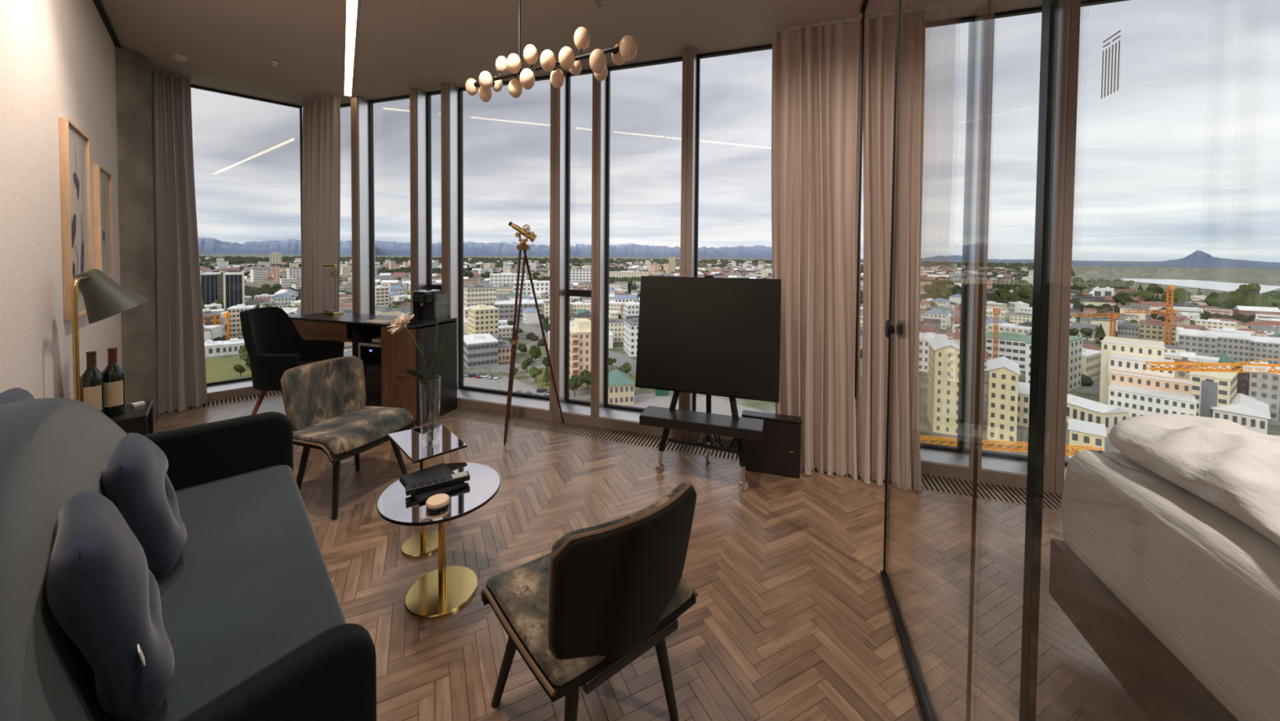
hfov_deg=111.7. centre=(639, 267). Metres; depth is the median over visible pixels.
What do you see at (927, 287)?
tree
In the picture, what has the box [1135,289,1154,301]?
tree
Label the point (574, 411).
window
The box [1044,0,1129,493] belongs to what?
window
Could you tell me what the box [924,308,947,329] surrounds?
house
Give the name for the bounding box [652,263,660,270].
tower block
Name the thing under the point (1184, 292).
tree
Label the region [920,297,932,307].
house
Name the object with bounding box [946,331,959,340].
house
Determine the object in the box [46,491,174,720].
cushion
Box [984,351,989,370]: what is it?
house
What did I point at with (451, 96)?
window
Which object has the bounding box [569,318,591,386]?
tower block
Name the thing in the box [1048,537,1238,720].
bed
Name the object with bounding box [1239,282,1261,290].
tree
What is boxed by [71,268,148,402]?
floor lamp
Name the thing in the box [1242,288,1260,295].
tree
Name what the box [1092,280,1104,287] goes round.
tree
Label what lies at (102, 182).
framed print
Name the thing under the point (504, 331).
house
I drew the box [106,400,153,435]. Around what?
side table
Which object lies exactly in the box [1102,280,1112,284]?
tree
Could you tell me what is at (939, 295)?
tree
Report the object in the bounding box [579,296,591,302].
house
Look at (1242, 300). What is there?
tree
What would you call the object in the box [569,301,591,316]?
house
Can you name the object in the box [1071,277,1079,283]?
tree
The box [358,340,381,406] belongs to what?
fridge
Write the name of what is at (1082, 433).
hall
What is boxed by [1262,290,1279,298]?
tree
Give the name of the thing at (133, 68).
column
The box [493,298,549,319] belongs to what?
warehouse
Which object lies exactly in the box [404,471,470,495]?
remote control
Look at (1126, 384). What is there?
apartment block
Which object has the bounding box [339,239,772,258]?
mountains
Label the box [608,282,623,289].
house
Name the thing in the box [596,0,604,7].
sprinkler
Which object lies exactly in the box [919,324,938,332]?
house
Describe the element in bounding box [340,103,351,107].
window
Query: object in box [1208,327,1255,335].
house
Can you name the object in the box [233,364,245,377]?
tree
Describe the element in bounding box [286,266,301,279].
apartment block
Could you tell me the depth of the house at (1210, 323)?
301.55 m
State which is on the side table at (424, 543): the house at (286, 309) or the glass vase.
the glass vase
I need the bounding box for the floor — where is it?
[153,394,1149,720]
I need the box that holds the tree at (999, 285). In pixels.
[991,282,1004,288]
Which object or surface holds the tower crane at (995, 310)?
on the ground at (1270, 277)
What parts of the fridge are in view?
door frame, door frame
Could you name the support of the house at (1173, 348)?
on the ground at (1270, 277)
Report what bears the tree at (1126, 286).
on the ground at (1270, 277)
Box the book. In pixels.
[371,337,381,342]
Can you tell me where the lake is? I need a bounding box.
[1120,278,1279,293]
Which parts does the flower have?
stem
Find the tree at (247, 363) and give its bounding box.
[244,359,250,369]
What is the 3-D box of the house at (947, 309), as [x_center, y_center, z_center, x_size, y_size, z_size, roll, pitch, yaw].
[259.073,37.754,374.240,13.426,9.282,10.442,1,2,24]
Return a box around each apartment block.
[202,310,221,325]
[226,303,256,337]
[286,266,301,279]
[375,284,388,306]
[467,304,498,334]
[489,272,526,296]
[569,267,591,283]
[622,301,639,319]
[622,317,638,356]
[1017,382,1030,426]
[1025,335,1083,391]
[1099,335,1197,417]
[1188,364,1238,417]
[1231,362,1249,395]
[1248,360,1279,421]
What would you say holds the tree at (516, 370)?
on the pavement at (483, 382)
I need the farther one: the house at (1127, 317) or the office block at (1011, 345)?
the house at (1127, 317)
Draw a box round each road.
[463,360,543,368]
[498,318,705,399]
[1010,440,1121,460]
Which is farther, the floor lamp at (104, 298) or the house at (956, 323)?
the house at (956, 323)
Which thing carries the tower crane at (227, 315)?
on the ground at (1270, 277)
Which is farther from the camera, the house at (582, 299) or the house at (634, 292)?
the house at (634, 292)
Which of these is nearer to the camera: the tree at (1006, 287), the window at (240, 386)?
the window at (240, 386)
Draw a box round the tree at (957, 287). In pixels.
[951,284,961,294]
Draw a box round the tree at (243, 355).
[239,350,248,368]
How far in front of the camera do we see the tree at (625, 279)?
604.86 m
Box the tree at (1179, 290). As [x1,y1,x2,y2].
[1173,288,1182,293]
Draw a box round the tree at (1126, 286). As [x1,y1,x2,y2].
[1123,281,1129,288]
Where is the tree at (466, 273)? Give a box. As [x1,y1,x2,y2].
[463,271,471,276]
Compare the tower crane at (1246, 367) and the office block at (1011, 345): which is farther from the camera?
the office block at (1011, 345)
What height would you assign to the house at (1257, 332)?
6.637 m
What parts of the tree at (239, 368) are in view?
crown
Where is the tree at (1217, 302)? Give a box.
[1208,297,1226,306]
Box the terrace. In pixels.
[608,271,649,277]
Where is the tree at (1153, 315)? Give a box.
[1150,310,1165,318]
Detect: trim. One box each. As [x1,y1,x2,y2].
[93,0,120,48]
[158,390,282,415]
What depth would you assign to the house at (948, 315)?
317.34 m
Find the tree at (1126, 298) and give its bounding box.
[1118,294,1137,304]
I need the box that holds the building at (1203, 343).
[1177,328,1217,355]
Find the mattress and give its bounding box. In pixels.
[1060,448,1279,720]
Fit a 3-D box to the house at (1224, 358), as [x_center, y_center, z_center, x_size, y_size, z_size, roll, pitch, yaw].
[250.851,41.831,186.939,12.227,10.792,9.510,-1,2,-41]
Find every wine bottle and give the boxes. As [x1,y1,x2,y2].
[80,351,105,414]
[102,347,125,415]
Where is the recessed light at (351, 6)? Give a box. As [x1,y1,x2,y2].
[343,0,359,97]
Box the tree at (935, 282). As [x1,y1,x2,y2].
[930,280,941,285]
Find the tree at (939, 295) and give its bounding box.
[932,293,942,298]
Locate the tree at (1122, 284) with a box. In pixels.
[1120,282,1124,288]
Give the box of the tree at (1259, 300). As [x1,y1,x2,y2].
[1244,293,1271,306]
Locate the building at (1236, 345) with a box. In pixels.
[1216,331,1251,363]
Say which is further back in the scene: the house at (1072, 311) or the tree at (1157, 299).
the tree at (1157, 299)
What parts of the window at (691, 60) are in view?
rail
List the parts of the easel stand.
caster stem, leg, leg, caster stem, leg, caster stem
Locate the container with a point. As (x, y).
(658, 392)
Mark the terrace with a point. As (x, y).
(611, 273)
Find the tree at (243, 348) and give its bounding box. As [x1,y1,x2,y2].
[238,344,246,353]
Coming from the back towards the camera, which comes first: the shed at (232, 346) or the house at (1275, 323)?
the house at (1275, 323)
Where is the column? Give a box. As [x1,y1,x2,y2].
[115,45,158,422]
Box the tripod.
[503,221,564,445]
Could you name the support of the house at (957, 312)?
on the ground at (1270, 277)
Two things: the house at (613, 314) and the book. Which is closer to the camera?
the book
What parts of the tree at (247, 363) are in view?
crown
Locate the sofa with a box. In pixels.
[0,397,376,720]
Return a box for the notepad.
[364,318,395,324]
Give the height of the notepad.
0.015 m
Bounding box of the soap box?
[130,400,145,406]
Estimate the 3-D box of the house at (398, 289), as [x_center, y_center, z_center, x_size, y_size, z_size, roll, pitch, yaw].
[-265.696,27.213,473.261,15.408,16.387,12.059,-1,2,-45]
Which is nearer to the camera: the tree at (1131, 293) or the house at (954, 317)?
the house at (954, 317)
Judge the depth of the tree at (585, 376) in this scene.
160.90 m
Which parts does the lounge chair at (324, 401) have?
leg, leg, leg, leg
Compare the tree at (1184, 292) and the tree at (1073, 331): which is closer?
the tree at (1073, 331)
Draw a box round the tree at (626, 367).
[619,362,631,373]
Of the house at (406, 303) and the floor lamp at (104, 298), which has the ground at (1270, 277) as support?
the house at (406, 303)
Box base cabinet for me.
[741,409,801,477]
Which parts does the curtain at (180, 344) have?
rail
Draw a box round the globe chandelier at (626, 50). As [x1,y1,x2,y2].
[465,0,636,102]
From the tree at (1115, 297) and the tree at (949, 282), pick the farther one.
the tree at (949, 282)
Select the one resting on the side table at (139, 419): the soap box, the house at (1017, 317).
the soap box
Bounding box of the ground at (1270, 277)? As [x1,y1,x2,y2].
[199,254,1279,453]
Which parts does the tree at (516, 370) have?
crown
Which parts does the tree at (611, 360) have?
crown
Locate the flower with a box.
[386,312,444,439]
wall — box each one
[0,0,122,399]
[854,0,1120,720]
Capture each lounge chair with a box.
[280,355,414,519]
[480,482,697,720]
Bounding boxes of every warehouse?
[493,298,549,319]
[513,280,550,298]
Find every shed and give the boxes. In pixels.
[204,339,222,357]
[221,337,244,355]
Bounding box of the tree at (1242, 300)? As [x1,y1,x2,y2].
[1237,297,1248,306]
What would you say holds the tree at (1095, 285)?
on the ground at (1270, 277)
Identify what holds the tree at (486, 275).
on the ground at (1270, 277)
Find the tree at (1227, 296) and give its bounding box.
[1215,292,1239,300]
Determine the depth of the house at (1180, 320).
307.73 m
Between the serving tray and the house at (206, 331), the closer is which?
the serving tray
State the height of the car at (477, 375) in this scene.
1.396 m
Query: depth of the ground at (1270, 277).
266.44 m
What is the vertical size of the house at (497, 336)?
10.051 m
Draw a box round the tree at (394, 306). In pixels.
[392,304,399,308]
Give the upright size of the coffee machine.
0.258 m
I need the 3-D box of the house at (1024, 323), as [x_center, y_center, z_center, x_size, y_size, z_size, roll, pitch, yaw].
[242.690,39.388,270.592,10.912,11.163,13.139,0,2,-31]
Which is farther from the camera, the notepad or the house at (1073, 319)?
the house at (1073, 319)
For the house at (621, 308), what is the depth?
356.18 m
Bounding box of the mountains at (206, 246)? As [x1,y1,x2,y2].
[198,236,351,255]
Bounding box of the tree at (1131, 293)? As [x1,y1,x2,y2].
[1128,291,1136,296]
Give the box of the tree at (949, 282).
[942,279,955,288]
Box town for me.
[199,257,1279,356]
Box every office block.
[200,271,221,304]
[216,271,223,308]
[222,270,244,310]
[463,284,496,307]
[985,331,1031,370]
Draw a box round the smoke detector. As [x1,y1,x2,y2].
[171,53,188,62]
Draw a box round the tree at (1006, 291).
[1000,289,1011,295]
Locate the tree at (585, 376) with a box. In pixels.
[579,368,591,389]
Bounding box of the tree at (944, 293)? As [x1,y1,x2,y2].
[937,289,948,298]
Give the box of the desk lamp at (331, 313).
[323,263,343,315]
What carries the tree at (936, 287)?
on the ground at (1270, 277)
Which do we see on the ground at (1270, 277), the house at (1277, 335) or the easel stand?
the house at (1277, 335)
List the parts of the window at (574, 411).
rail, sill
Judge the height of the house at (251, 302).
8.394 m
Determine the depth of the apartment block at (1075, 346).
166.53 m
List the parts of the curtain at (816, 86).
rail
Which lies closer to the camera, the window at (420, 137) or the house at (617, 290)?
the window at (420, 137)
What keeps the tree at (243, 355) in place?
on the ground at (1270, 277)
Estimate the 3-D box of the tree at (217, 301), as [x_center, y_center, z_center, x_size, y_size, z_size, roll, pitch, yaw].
[-345.896,31.889,356.829,7.847,11.787,8.854,1,2,18]
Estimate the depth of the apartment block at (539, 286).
486.01 m
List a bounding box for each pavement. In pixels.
[463,373,546,395]
[623,392,764,417]
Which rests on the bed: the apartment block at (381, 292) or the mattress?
the mattress
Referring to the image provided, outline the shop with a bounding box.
[497,339,511,362]
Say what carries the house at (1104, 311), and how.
on the ground at (1270, 277)
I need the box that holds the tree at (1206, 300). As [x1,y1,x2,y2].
[1204,298,1212,304]
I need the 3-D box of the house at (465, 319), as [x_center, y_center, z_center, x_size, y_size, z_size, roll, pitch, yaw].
[-113.466,37.169,277.735,10.650,9.261,18.841,0,2,-12]
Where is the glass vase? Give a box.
[418,378,440,445]
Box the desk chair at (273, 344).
[239,306,344,414]
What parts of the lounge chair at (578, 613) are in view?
leg, leg, leg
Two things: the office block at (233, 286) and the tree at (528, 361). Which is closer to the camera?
the tree at (528, 361)
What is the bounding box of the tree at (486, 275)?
[480,272,488,278]
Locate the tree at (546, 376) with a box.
[541,366,549,385]
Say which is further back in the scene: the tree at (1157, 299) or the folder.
the tree at (1157, 299)
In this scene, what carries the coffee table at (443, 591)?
on the floor
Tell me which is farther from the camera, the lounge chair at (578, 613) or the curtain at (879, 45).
the curtain at (879, 45)
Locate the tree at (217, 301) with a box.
[213,299,223,307]
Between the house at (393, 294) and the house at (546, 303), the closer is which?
the house at (546, 303)
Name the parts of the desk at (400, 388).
drawer, door, panel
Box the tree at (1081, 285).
[1073,280,1088,293]
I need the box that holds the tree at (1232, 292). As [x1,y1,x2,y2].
[1228,290,1255,297]
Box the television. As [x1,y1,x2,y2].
[635,275,781,402]
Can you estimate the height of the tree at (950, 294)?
16.041 m
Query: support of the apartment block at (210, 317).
on the ground at (1270, 277)
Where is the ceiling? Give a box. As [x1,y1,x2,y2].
[100,0,1086,107]
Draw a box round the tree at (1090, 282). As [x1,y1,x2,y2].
[1084,278,1095,289]
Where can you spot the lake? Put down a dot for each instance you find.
(1220, 286)
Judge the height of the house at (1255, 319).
8.766 m
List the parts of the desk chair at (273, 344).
leg, seat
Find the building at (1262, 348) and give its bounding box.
[1248,335,1279,364]
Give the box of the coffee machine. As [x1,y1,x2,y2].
[412,289,447,319]
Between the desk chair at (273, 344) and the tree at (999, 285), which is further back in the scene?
the tree at (999, 285)
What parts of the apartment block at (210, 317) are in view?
dark panel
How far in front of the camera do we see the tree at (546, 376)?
165.92 m
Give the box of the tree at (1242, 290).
[1235,288,1247,293]
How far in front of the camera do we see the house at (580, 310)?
333.87 m
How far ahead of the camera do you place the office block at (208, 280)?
357.32 m
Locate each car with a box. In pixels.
[467,373,475,377]
[475,373,481,377]
[480,373,488,377]
[487,373,494,378]
[493,374,500,378]
[536,386,546,392]
[542,391,549,395]
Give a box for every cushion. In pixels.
[0,387,35,404]
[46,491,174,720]
[101,432,186,577]
[106,464,346,720]
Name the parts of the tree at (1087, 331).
crown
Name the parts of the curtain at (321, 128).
rail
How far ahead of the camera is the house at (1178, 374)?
169.24 m
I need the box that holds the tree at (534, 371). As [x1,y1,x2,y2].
[529,365,542,382]
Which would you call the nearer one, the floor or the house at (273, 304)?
the floor
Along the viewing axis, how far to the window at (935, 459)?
2.75 m
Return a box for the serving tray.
[396,315,450,324]
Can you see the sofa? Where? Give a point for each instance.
(255, 626)
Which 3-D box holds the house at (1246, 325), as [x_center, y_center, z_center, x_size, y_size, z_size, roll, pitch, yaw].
[419.907,41.210,296.335,13.326,9.142,9.938,0,2,-10]
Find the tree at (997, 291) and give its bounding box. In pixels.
[994,288,1002,296]
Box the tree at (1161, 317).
[1155,315,1170,321]
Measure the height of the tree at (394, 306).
7.862 m
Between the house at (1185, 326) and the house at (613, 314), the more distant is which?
the house at (613, 314)
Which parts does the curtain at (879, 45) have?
rail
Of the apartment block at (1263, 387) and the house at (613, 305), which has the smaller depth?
the apartment block at (1263, 387)
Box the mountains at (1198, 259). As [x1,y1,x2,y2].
[860,249,1279,268]
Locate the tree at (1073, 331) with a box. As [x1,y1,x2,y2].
[1069,328,1078,335]
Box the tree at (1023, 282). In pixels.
[1017,279,1030,288]
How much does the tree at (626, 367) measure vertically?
6.228 m
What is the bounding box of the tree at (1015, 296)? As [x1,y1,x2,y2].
[1009,284,1019,301]
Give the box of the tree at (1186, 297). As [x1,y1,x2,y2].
[1179,293,1190,302]
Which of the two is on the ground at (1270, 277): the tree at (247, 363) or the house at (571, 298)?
the house at (571, 298)
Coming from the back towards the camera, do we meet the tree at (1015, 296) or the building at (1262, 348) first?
the tree at (1015, 296)
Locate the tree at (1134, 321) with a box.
[1129,319,1137,323]
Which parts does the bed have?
foot rail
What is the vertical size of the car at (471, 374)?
1.396 m
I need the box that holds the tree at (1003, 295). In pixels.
[999,292,1011,299]
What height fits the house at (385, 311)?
13.433 m
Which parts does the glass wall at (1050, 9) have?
door knob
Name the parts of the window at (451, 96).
sill, rail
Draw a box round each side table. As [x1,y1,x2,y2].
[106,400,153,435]
[387,422,466,558]
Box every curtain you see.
[151,70,207,414]
[300,94,340,339]
[771,17,862,479]
[860,7,925,491]
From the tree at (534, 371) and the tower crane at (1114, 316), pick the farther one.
the tower crane at (1114, 316)
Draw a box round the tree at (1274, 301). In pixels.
[1268,295,1279,306]
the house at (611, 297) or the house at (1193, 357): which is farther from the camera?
the house at (611, 297)
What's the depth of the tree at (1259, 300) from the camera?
375.56 m
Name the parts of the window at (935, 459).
sill, rail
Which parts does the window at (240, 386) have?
sill, rail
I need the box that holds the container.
[654,389,669,395]
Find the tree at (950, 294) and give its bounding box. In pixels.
[939,288,952,296]
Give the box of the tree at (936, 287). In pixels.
[932,284,948,292]
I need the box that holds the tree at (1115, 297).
[1111,291,1129,302]
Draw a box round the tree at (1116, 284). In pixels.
[1104,280,1121,288]
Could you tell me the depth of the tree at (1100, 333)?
267.81 m
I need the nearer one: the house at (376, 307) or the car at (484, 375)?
the car at (484, 375)
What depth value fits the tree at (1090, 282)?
719.34 m
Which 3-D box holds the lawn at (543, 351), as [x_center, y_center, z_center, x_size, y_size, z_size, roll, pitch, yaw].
[-52.765,43.734,223.684,16.000,0.180,21.000,1,2,18]
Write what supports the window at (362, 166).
on the floor
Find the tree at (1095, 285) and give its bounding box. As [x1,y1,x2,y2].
[1092,284,1103,288]
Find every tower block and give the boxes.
[269,252,281,264]
[272,264,279,284]
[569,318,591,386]
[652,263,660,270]
[668,256,675,273]
[927,335,959,435]
[986,355,1020,444]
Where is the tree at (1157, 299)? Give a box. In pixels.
[1152,293,1160,302]
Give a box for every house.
[202,308,224,312]
[203,324,222,339]
[203,327,211,342]
[204,302,222,309]
[220,311,227,324]
[220,316,225,332]
[236,330,243,339]
[244,296,252,302]
[244,298,262,306]
[253,293,274,302]
[256,297,270,304]
[259,302,286,308]
[272,293,292,306]
[273,288,295,301]
[274,288,297,297]
[282,307,297,312]
[288,313,299,316]
[290,299,301,306]
[375,306,387,308]
[375,306,401,315]
[388,284,404,295]
[388,291,398,302]
[391,300,404,305]
[394,293,410,301]
[396,306,408,316]
[400,301,410,306]
[402,305,410,316]
[463,305,476,317]
[463,317,468,334]
[480,331,502,340]
[497,284,513,294]
[497,293,507,298]
[498,320,507,325]
[498,324,516,337]
[506,291,519,299]
[521,294,533,299]
[522,306,540,324]
[531,291,546,299]
[542,300,549,318]
[569,296,580,302]
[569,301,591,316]
[571,312,591,321]
[574,308,591,315]
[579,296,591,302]
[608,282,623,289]
[608,287,614,295]
[608,294,614,301]
[608,300,623,314]
[608,309,618,319]
[608,319,623,342]
[608,330,613,348]
[608,368,635,404]
[614,288,627,293]
[619,305,623,316]
[626,315,639,319]
[630,288,639,296]
[919,309,928,320]
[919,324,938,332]
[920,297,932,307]
[920,300,929,310]
[922,318,941,331]
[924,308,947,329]
[930,297,950,307]
[930,305,951,314]
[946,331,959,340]
[947,313,951,327]
[949,293,961,303]
[950,301,958,311]
[951,315,960,322]
[951,335,959,346]
[952,318,960,333]
[954,308,960,316]
[954,325,959,331]
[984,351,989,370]
[985,317,1007,336]
[986,301,1007,311]
[986,308,1009,322]
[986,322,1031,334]
[1008,301,1029,312]
[1009,311,1031,324]
[1017,321,1031,326]
[1019,306,1032,314]
[1069,311,1078,325]
[1069,320,1099,340]
[1070,307,1080,311]
[1070,310,1092,315]
[1079,316,1113,336]
[1081,347,1101,380]
[1082,343,1101,351]
[1083,307,1097,315]
[1093,286,1102,296]
[1096,310,1116,313]
[1102,286,1114,296]
[1104,316,1124,330]
[1107,312,1139,323]
[1119,305,1149,324]
[1148,307,1169,319]
[1155,313,1185,327]
[1164,344,1186,352]
[1164,351,1219,362]
[1169,314,1190,324]
[1172,356,1218,379]
[1176,326,1194,342]
[1178,324,1205,330]
[1181,312,1199,320]
[1188,324,1208,330]
[1195,319,1237,330]
[1207,316,1230,321]
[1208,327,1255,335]
[1208,352,1239,368]
[1229,319,1244,328]
[1236,328,1266,336]
[1237,320,1273,328]
[1248,324,1279,337]
[1253,318,1279,321]
[1261,320,1279,328]
[1270,332,1279,337]
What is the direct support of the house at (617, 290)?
on the ground at (1270, 277)
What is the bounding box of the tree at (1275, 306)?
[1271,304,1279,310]
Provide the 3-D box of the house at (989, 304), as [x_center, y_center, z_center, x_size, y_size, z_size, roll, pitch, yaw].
[318.381,36.522,391.901,9.869,11.816,17.461,0,2,-27]
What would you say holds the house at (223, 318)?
on the ground at (1270, 277)
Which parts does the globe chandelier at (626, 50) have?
globe, globe, globe, globe, globe, globe, globe, drop rod, globe, globe, globe, globe, globe, globe, globe, globe, globe, globe, globe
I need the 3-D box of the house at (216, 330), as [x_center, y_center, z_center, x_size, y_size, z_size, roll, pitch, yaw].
[-238.961,36.340,235.953,15.279,11.003,9.974,0,2,-23]
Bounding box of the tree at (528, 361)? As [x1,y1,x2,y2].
[520,357,532,372]
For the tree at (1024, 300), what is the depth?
434.49 m
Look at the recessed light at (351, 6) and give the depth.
3.11 m
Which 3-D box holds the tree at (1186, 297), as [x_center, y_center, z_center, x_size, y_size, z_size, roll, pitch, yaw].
[540.168,34.789,434.359,12.673,16.774,12.562,1,2,18]
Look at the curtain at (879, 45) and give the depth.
2.65 m
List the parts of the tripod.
leg, leg, leg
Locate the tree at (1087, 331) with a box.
[1080,327,1093,340]
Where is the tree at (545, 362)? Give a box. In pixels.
[542,356,549,370]
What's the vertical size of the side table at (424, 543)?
0.470 m
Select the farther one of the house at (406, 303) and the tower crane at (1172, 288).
the house at (406, 303)
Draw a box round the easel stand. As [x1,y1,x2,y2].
[639,391,764,490]
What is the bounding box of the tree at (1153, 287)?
[1146,283,1164,293]
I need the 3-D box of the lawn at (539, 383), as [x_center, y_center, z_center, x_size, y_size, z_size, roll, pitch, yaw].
[-37.331,45.084,177.029,30.600,0.180,31.400,1,2,18]
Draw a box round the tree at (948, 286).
[944,284,951,290]
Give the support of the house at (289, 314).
on the ground at (1270, 277)
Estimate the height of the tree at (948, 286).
17.472 m
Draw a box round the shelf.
[360,340,381,344]
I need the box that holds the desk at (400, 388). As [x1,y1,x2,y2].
[289,312,457,426]
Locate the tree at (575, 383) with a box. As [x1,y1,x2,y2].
[569,374,582,396]
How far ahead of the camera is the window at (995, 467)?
2.64 m
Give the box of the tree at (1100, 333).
[1094,323,1106,339]
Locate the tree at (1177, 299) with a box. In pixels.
[1160,289,1184,302]
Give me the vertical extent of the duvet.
0.176 m
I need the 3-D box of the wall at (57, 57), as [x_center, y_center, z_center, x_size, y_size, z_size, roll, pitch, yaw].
[-0.715,-0.124,-0.116,8.264,2.982,4.366,1,2,18]
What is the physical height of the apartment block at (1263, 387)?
16.500 m
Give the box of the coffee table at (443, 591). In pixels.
[377,462,500,619]
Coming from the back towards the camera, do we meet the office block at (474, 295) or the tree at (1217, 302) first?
the tree at (1217, 302)
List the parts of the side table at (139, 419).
panel, panel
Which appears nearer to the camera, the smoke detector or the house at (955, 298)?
the smoke detector
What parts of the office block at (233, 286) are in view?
glass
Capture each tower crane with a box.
[223,311,230,339]
[920,435,1102,455]
[992,307,1000,359]
[1070,306,1124,337]
[1123,284,1182,345]
[1144,358,1279,373]
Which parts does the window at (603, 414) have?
sill, rail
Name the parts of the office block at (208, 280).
glass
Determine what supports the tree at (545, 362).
on the lawn at (539, 383)
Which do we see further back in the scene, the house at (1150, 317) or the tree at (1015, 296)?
the tree at (1015, 296)
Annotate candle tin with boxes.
[426,493,449,511]
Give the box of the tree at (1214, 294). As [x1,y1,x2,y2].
[1208,291,1219,297]
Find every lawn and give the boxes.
[204,356,251,382]
[525,348,549,356]
[527,367,549,391]
[626,373,635,382]
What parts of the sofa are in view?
backrest, armrest, armrest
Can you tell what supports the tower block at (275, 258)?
on the ground at (1270, 277)
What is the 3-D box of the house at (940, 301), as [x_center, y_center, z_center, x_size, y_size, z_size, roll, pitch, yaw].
[285.656,35.373,413.354,10.347,12.443,13.221,-1,2,-36]
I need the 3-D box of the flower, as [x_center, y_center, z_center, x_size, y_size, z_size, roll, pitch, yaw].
[-1.041,0.506,2.012,0.262,0.587,0.137,1,2,18]
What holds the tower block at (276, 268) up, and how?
on the ground at (1270, 277)
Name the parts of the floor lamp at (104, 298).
lamp shade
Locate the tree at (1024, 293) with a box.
[1017,288,1030,299]
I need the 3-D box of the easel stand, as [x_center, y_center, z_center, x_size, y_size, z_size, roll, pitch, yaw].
[0.398,0.805,2.693,0.720,0.954,0.384,1,2,18]
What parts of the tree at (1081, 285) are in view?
crown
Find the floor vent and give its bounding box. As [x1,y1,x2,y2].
[443,405,1062,511]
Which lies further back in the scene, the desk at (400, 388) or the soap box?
the desk at (400, 388)
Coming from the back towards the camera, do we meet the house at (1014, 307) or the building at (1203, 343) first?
the house at (1014, 307)
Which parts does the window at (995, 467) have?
sill, rail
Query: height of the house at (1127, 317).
11.082 m
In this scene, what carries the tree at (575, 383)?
on the ground at (1270, 277)
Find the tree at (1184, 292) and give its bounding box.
[1178,289,1191,301]
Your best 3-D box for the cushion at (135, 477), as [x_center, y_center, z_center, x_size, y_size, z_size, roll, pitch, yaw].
[-1.421,0.671,1.250,0.340,0.387,0.193,2,2,44]
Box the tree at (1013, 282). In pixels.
[1006,279,1018,288]
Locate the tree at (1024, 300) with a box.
[1017,297,1028,303]
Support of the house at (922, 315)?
on the ground at (1270, 277)
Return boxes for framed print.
[58,116,92,320]
[92,164,113,279]
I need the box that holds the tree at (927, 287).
[923,284,933,293]
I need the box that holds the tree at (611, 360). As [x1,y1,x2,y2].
[608,357,616,368]
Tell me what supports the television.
attached to the easel stand
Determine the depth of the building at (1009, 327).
257.18 m
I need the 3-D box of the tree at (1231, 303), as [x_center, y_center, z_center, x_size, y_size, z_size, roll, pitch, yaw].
[515.259,35.674,380.737,13.554,17.392,12.893,1,2,18]
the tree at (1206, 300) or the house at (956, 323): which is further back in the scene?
the tree at (1206, 300)
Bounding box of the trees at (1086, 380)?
[199,255,1271,386]
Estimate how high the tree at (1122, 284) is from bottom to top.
15.196 m
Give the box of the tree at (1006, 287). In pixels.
[1000,284,1010,290]
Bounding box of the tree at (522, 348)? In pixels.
[517,342,527,355]
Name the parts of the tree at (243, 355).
crown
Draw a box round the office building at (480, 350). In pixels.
[463,333,498,368]
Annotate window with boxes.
[191,84,302,400]
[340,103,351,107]
[350,94,409,314]
[409,87,441,315]
[440,75,550,418]
[549,66,592,425]
[590,57,682,437]
[678,44,772,445]
[920,16,974,479]
[962,3,1045,490]
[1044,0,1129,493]
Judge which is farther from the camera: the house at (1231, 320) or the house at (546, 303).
the house at (546, 303)
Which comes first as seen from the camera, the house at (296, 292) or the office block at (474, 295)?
the office block at (474, 295)
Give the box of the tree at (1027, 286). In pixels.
[1019,283,1032,296]
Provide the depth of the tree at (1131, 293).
505.75 m
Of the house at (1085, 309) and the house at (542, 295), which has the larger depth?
the house at (542, 295)
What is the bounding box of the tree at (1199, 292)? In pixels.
[1196,287,1202,295]
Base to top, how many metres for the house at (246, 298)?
9.629 m
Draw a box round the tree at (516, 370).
[513,367,518,378]
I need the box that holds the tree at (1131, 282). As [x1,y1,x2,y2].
[1124,280,1134,285]
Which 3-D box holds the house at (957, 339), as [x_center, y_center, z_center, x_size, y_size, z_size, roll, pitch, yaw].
[180.285,40.795,240.465,13.562,8.881,10.114,-1,2,-38]
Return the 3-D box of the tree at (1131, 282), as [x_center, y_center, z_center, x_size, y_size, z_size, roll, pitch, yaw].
[859.587,29.698,764.687,12.162,15.021,12.761,1,2,18]
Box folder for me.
[399,462,467,503]
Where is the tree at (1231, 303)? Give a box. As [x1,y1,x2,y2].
[1217,298,1242,308]
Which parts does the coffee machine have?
plate, lever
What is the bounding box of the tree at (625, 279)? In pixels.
[622,276,632,287]
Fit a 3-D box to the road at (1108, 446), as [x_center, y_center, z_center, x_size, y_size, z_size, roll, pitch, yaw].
[176.242,48.670,106.066,193.334,0.100,77.182,1,2,18]
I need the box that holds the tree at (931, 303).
[928,301,937,306]
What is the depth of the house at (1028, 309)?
383.77 m
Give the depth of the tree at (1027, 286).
541.66 m
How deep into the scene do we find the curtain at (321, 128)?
4.21 m
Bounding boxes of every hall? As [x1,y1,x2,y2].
[613,294,636,302]
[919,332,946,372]
[1066,393,1130,433]
[1067,417,1106,457]
[1210,393,1271,434]
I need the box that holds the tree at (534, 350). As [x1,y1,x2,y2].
[528,345,540,362]
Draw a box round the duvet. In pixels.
[1108,413,1279,546]
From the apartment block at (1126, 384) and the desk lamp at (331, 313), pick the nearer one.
the desk lamp at (331, 313)

